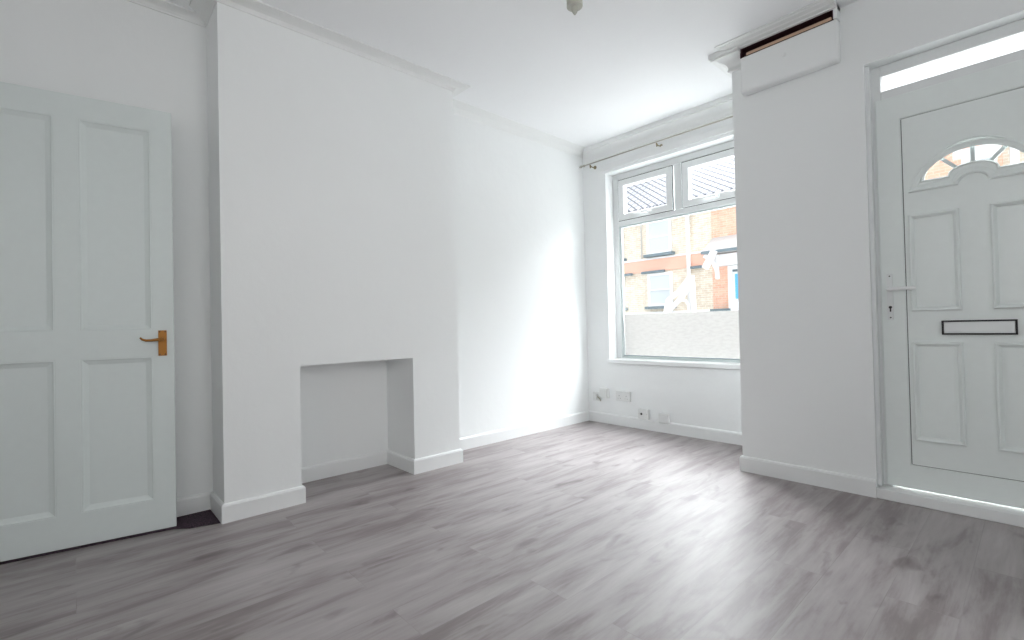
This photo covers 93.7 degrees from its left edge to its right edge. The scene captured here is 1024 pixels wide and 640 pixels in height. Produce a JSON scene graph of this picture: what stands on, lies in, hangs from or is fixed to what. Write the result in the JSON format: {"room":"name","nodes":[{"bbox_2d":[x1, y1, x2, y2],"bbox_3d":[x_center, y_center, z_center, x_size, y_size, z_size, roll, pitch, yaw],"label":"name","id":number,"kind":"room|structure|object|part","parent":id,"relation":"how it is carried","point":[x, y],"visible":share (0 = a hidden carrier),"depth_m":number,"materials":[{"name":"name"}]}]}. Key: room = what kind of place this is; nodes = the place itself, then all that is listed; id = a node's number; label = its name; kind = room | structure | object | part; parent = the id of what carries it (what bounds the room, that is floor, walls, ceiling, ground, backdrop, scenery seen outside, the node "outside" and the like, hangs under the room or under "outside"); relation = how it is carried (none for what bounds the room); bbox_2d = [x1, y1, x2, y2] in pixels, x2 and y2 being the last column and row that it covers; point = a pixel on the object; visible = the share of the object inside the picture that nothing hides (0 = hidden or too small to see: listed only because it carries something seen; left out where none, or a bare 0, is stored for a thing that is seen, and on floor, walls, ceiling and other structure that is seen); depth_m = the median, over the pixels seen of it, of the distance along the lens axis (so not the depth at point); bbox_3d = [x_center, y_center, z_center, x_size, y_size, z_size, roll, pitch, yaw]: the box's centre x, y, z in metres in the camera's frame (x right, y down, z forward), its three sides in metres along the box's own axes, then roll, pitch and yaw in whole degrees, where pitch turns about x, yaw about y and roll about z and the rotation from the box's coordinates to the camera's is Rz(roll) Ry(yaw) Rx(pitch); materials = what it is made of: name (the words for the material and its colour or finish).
{"room":"living room","nodes":[
{"label":"living room","id":0,"kind":"room"},
{"bbox_2d":[0,0,588,498],"bbox_3d":[-1.342,-0.303,2.943,5.393,2.590,0.240,-1,-1,-42],"label":"wall","id":1,"kind":"structure","parent":0,"point":[521,280],"depth_m":3.65,"materials":[{"name":"paint"}]},
{"bbox_2d":[0,82,176,561],"bbox_3d":[-1.932,-0.003,2.086,0.757,1.980,0.091,-1,-1,-34],"label":"door","id":2,"kind":"structure","parent":1,"relation":"in","point":[88,430],"depth_m":2.12,"materials":[{"name":"paint"}]},
{"bbox_3d":[-2.097,-0.418,2.018,0.257,0.942,0.037,-1,-1,-34],"label":"panel","id":3,"kind":"part","parent":2,"relation":"part of","materials":[{"name":"paint"}]},
{"bbox_3d":[-2.076,0.512,2.006,0.257,0.672,0.037,-1,-1,-34],"label":"panel","id":4,"kind":"part","parent":2,"relation":"part of","materials":[{"name":"paint"}]},
{"bbox_3d":[-1.816,-0.422,2.205,0.257,0.942,0.037,-1,-1,-34],"label":"panel","id":5,"kind":"part","parent":2,"relation":"part of","materials":[{"name":"paint"}]},
{"bbox_3d":[-1.795,0.508,2.193,0.257,0.672,0.037,-1,-1,-34],"label":"panel","id":6,"kind":"part","parent":2,"relation":"part of","materials":[{"name":"paint"}]},
{"bbox_3d":[-1.668,0.089,2.227,0.096,0.022,0.044,-1,-1,-42],"label":"lever","id":7,"kind":"part","parent":2,"relation":"part of","materials":[{"name":"gold metal"}]},
{"bbox_3d":[-1.653,0.109,2.272,0.033,0.120,0.005,-1,-1,-34],"label":"handle","id":8,"kind":"part","parent":2,"relation":"part of","materials":[{"name":"gold metal"}]},
{"bbox_2d":[127,0,205,27],"bbox_3d":[-2.438,-1.568,1.788,2.236,0.040,0.050,-1,-1,-42],"label":"trim","id":9,"kind":"structure","parent":1,"relation":"attached to","point":[162,6],"depth_m":2.44,"materials":[{"name":"paint"}]},
{"bbox_2d":[453,94,741,432],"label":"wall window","id":10,"kind":"structure","parent":1,"relation":"in","point":[701,397],"depth_m":4.20,"materials":[{"name":"paint"}]},
{"bbox_2d":[593,391,600,400],"bbox_3d":[0.799,0.724,4.552,0.036,0.086,0.091,-1,-1,-42],"label":"plug adapter","id":11,"kind":"object","parent":10,"relation":"attached to","point":[596,396],"visible":0.97,"depth_m":4.54,"materials":[{"name":"plastic"}]},
{"bbox_2d":[599,388,608,397],"bbox_3d":[0.860,0.682,4.482,0.040,0.090,0.092,-1,-1,-42],"label":"junction box","id":12,"kind":"object","parent":10,"relation":"attached to","point":[603,392],"visible":1,"depth_m":4.46,"materials":[{"name":"plastic"}]},
{"bbox_2d":[616,391,630,401],"bbox_3d":[1.004,0.689,4.335,0.026,0.086,0.148,-1,-1,-42],"label":"double socket","id":13,"kind":"object","parent":10,"relation":"attached to","point":[620,395],"visible":1,"depth_m":4.32,"materials":[{"name":"plastic"}]},
{"bbox_2d":[638,408,649,419],"bbox_3d":[1.146,0.817,4.173,0.037,0.084,0.100,-1,-1,-42],"label":"socket","id":14,"kind":"object","parent":10,"relation":"attached to","point":[642,413],"visible":1,"depth_m":4.16,"materials":[{"name":"plastic"}]},
{"bbox_2d":[579,116,732,168],"bbox_3d":[1.236,-1.467,4.008,0.092,0.058,1.677,-1,-1,-42],"label":"curtain rod","id":15,"kind":"object","parent":10,"relation":"attached to","point":[660,145],"visible":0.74,"depth_m":3.99,"materials":[{"name":"silver metal"}]},
{"bbox_2d":[659,413,669,423],"bbox_3d":[1.278,0.827,4.032,0.033,0.082,0.092,-1,-1,-42],"label":"box","id":16,"kind":"object","parent":10,"relation":"attached to","point":[664,418],"visible":1,"depth_m":4.01,"materials":[{"name":"plastic"}]},
{"bbox_2d":[589,411,742,445],"bbox_3d":[1.310,0.901,4.012,0.015,0.092,1.699,-1,-1,-42],"label":"baseboard","id":17,"kind":"structure","parent":10,"relation":"attached to","point":[718,435],"depth_m":3.99,"materials":[{"name":"white paint"}]},
{"bbox_2d":[600,123,739,369],"bbox_3d":[1.417,-0.539,4.011,0.209,1.857,1.484,-1,-1,-42],"label":"window","id":18,"kind":"structure","parent":10,"relation":"attached to","point":[713,336],"depth_m":4.10,"materials":[{"name":"white plastic"}]},
{"bbox_3d":[1.162,-0.964,4.277,0.053,0.025,0.141,-1,-1,-42],"label":"handle","id":19,"kind":"part","parent":18,"relation":"part of","materials":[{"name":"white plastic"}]},
{"bbox_3d":[1.387,0.367,4.004,0.140,0.046,1.340,-1,-1,-42],"label":"sill","id":20,"kind":"part","parent":18,"relation":"part of","materials":[{"name":"white paint"}]},
{"bbox_3d":[1.573,-0.979,3.826,0.053,0.025,0.141,-1,-1,-42],"label":"handle","id":21,"kind":"part","parent":18,"relation":"part of","materials":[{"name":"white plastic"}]},
{"bbox_2d":[206,2,459,503],"bbox_3d":[-1.073,-0.308,3.015,1.414,2.590,0.497,-1,-1,-42],"label":"wall","id":22,"kind":"structure","parent":0,"point":[332,238],"depth_m":2.72,"materials":[{"name":"paint"}]},
{"bbox_2d":[189,0,469,96],"bbox_3d":[-0.991,-1.591,2.909,1.594,0.032,0.347,-1,-1,-42],"label":"trim","id":23,"kind":"structure","parent":22,"relation":"attached to","point":[204,9],"depth_m":2.70,"materials":[{"name":"paint"}]},
{"bbox_2d":[176,411,588,523],"bbox_3d":[-0.678,0.935,3.225,4.013,0.092,0.366,-1,-1,-42],"label":"baseboard","id":24,"kind":"structure","parent":22,"relation":"attached to","point":[265,503],"depth_m":3.06,"materials":[{"name":"white paint"}]},
{"bbox_2d":[165,0,857,147],"bbox_3d":[0.141,-1.711,1.400,5.823,0.120,4.593,-1,-1,-42],"label":"ceiling","id":25,"kind":"structure","parent":0,"point":[609,69],"depth_m":2.86,"materials":[{"name":"paint"}]},
{"bbox_2d":[566,0,582,14],"bbox_3d":[0.317,-1.591,2.428,0.100,0.099,0.100,-1,-1,-42],"label":"lampholder","id":26,"kind":"object","parent":25,"relation":"attached to","point":[573,6],"visible":1,"depth_m":2.42,"materials":[{"name":"plastic"}]},
{"bbox_2d":[0,421,1023,639],"bbox_3d":[0.202,0.998,1.365,5.823,0.120,4.593,-1,-1,-42],"label":"floor","id":27,"kind":"structure","parent":0,"point":[587,530],"depth_m":1.86,"materials":[{"name":"grey laminate"}]},
{"bbox_2d":[0,509,219,564],"bbox_3d":[-1.797,0.990,2.142,0.819,0.005,0.234,-1,-1,-42],"label":"carpet strip","id":28,"kind":"object","parent":27,"relation":"on","point":[207,517],"visible":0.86,"depth_m":2.30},
{"bbox_2d":[732,0,1023,487],"bbox_3d":[2.514,-0.398,2.228,0.622,2.590,2.621,-1,-1,-42],"label":"wall","id":29,"kind":"structure","parent":0,"point":[807,370],"depth_m":2.66,"materials":[{"name":"paint"}]},
{"bbox_2d":[708,0,840,95],"bbox_3d":[1.704,-1.518,2.979,0.788,0.295,0.676,-1,-1,-42],"label":"meter cupboard","id":30,"kind":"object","parent":29,"relation":"attached to","point":[803,41],"depth_m":2.71,"materials":[{"name":"paint"}]},
{"bbox_3d":[1.494,-1.652,2.745,0.166,0.024,0.608,-1,-1,-42],"label":"cornice","id":31,"kind":"part","parent":30,"relation":"part of","materials":[{"name":"paint"}]},
{"bbox_3d":[1.573,-1.481,2.740,0.061,0.220,0.503,-1,-1,-42],"label":"boxing panel","id":32,"kind":"part","parent":30,"relation":"part of","materials":[{"name":"paint"}]},
{"bbox_2d":[739,455,876,497],"bbox_3d":[1.874,0.875,2.933,0.637,0.092,0.685,-1,-1,-42],"label":"baseboard","id":33,"kind":"structure","parent":29,"relation":"attached to","point":[853,484],"depth_m":2.68,"materials":[{"name":"white paint"}]},
{"bbox_2d":[865,19,1023,527],"bbox_3d":[2.171,-0.217,2.244,0.162,2.242,0.785,-1,-1,-42],"label":"door","id":34,"kind":"structure","parent":29,"relation":"attached to","point":[947,252],"depth_m":2.31,"materials":[{"name":"white plastic"}]},
{"bbox_3d":[1.953,-0.118,2.480,0.008,0.238,0.025,-1,-1,-42],"label":"handle","id":35,"kind":"part","parent":34,"relation":"part of","materials":[{"name":"white plastic"}]},
{"bbox_3d":[1.965,-0.159,2.424,0.049,0.020,0.119,-1,-1,-42],"label":"lever","id":36,"kind":"part","parent":34,"relation":"part of","materials":[{"name":"white paint"}]},
{"bbox_3d":[2.068,-0.289,2.352,0.017,0.486,0.189,-1,-1,-42],"label":"panel moulding","id":37,"kind":"part","parent":34,"relation":"part of","materials":[{"name":"plastic"}]},
{"bbox_3d":[2.083,0.355,2.344,0.017,0.494,0.189,-1,-1,-42],"label":"panel moulding","id":38,"kind":"part","parent":34,"relation":"part of","materials":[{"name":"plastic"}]},
{"bbox_3d":[2.188,-0.153,2.258,0.032,1.752,0.513,-1,-1,-42],"label":"panel","id":39,"kind":"part","parent":34,"relation":"part of","materials":[{"name":"plastic"}]},
{"bbox_3d":[2.157,-0.746,2.249,0.013,0.200,0.476,-1,-1,-42],"label":"fanlight moulding","id":40,"kind":"part","parent":34,"relation":"part of","materials":[{"name":"plastic"}]},
{"bbox_3d":[2.175,0.034,2.240,0.006,0.053,0.239,-1,-1,-42],"label":"letter plate","id":41,"kind":"part","parent":34,"relation":"part of","materials":[{"name":"white plastic"}]},
{"bbox_3d":[2.266,-0.296,2.135,0.017,0.486,0.189,-1,-1,-42],"label":"panel moulding","id":42,"kind":"part","parent":34,"relation":"part of","materials":[{"name":"plastic"}]},
{"bbox_3d":[2.281,0.348,2.127,0.017,0.494,0.189,-1,-1,-42],"label":"panel moulding","id":43,"kind":"part","parent":34,"relation":"part of","materials":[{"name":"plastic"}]},
{"label":"outside","id":44,"kind":"structure","parent":0,"visible":0},
{"bbox_3d":[2.077,1.001,12.699,12.220,1.080,44.000,-1,-1,-42],"label":"street","id":45,"kind":"object","parent":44,"visible":0},
{"bbox_2d":[623,158,733,314],"bbox_3d":[4.068,-2.972,25.065,8.740,8.550,16.621,-1,-1,-42],"label":"house","id":46,"kind":"structure","parent":45,"relation":"on","point":[658,256],"depth_m":17.62,"materials":[{"name":"beige brick"}]},
{"bbox_3d":[5.418,-3.074,17.691,0.030,1.090,0.830,-1,-1,-42],"label":"pane","id":47,"kind":"part","parent":46,"relation":"part of","materials":[{"name":"clear glass"}]},
{"bbox_3d":[5.392,-2.396,17.631,0.220,0.095,1.170,-1,-1,-42],"label":"stone sill","id":48,"kind":"part","parent":46,"relation":"part of","materials":[{"name":"grey stone"}]},
{"bbox_3d":[5.462,-1.124,17.666,0.030,1.059,0.830,-1,-1,-42],"label":"pane","id":49,"kind":"part","parent":46,"relation":"part of","materials":[{"name":"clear glass"}]},
{"bbox_3d":[5.435,-0.462,17.606,0.220,0.095,1.170,-1,-1,-42],"label":"stone sill","id":50,"kind":"part","parent":46,"relation":"part of","materials":[{"name":"grey stone"}]},
{"bbox_2d":[663,249,716,312],"bbox_3d":[5.744,-1.184,15.569,0.219,2.024,1.892,-1,-1,-42],"label":"metal frame","id":51,"kind":"object","parent":45,"relation":"on","point":[688,284],"visible":0.87,"depth_m":15.55,"materials":[{"name":"white paint"}]},
{"bbox_2d":[701,144,1002,310],"bbox_3d":[11.843,-3.259,16.238,9.160,8.550,6.925,-1,-1,-42],"label":"house","id":52,"kind":"structure","parent":45,"relation":"on","point":[723,241],"depth_m":15.66,"materials":[{"name":"orange brick"}]},
{"bbox_3d":[7.596,-0.491,15.290,0.086,2.183,1.018,-1,-1,-42],"label":"door","id":53,"kind":"part","parent":52,"relation":"part of","materials":[{"name":"white paint"}]},
{"bbox_3d":[7.544,-1.102,15.263,0.014,0.808,0.880,-1,-1,-42],"label":"blue door panel","id":54,"kind":"part","parent":52,"relation":"part of","materials":[{"name":"paint"}]},
{"bbox_2d":[1002,145,1023,164],"bbox_3d":[18.870,-3.511,8.853,8.740,8.550,13.461,-1,-1,-42],"label":"house","id":55,"kind":"structure","parent":45,"relation":"on","point":[1011,155],"depth_m":10.96,"materials":[{"name":"beige brick"}]}
]}

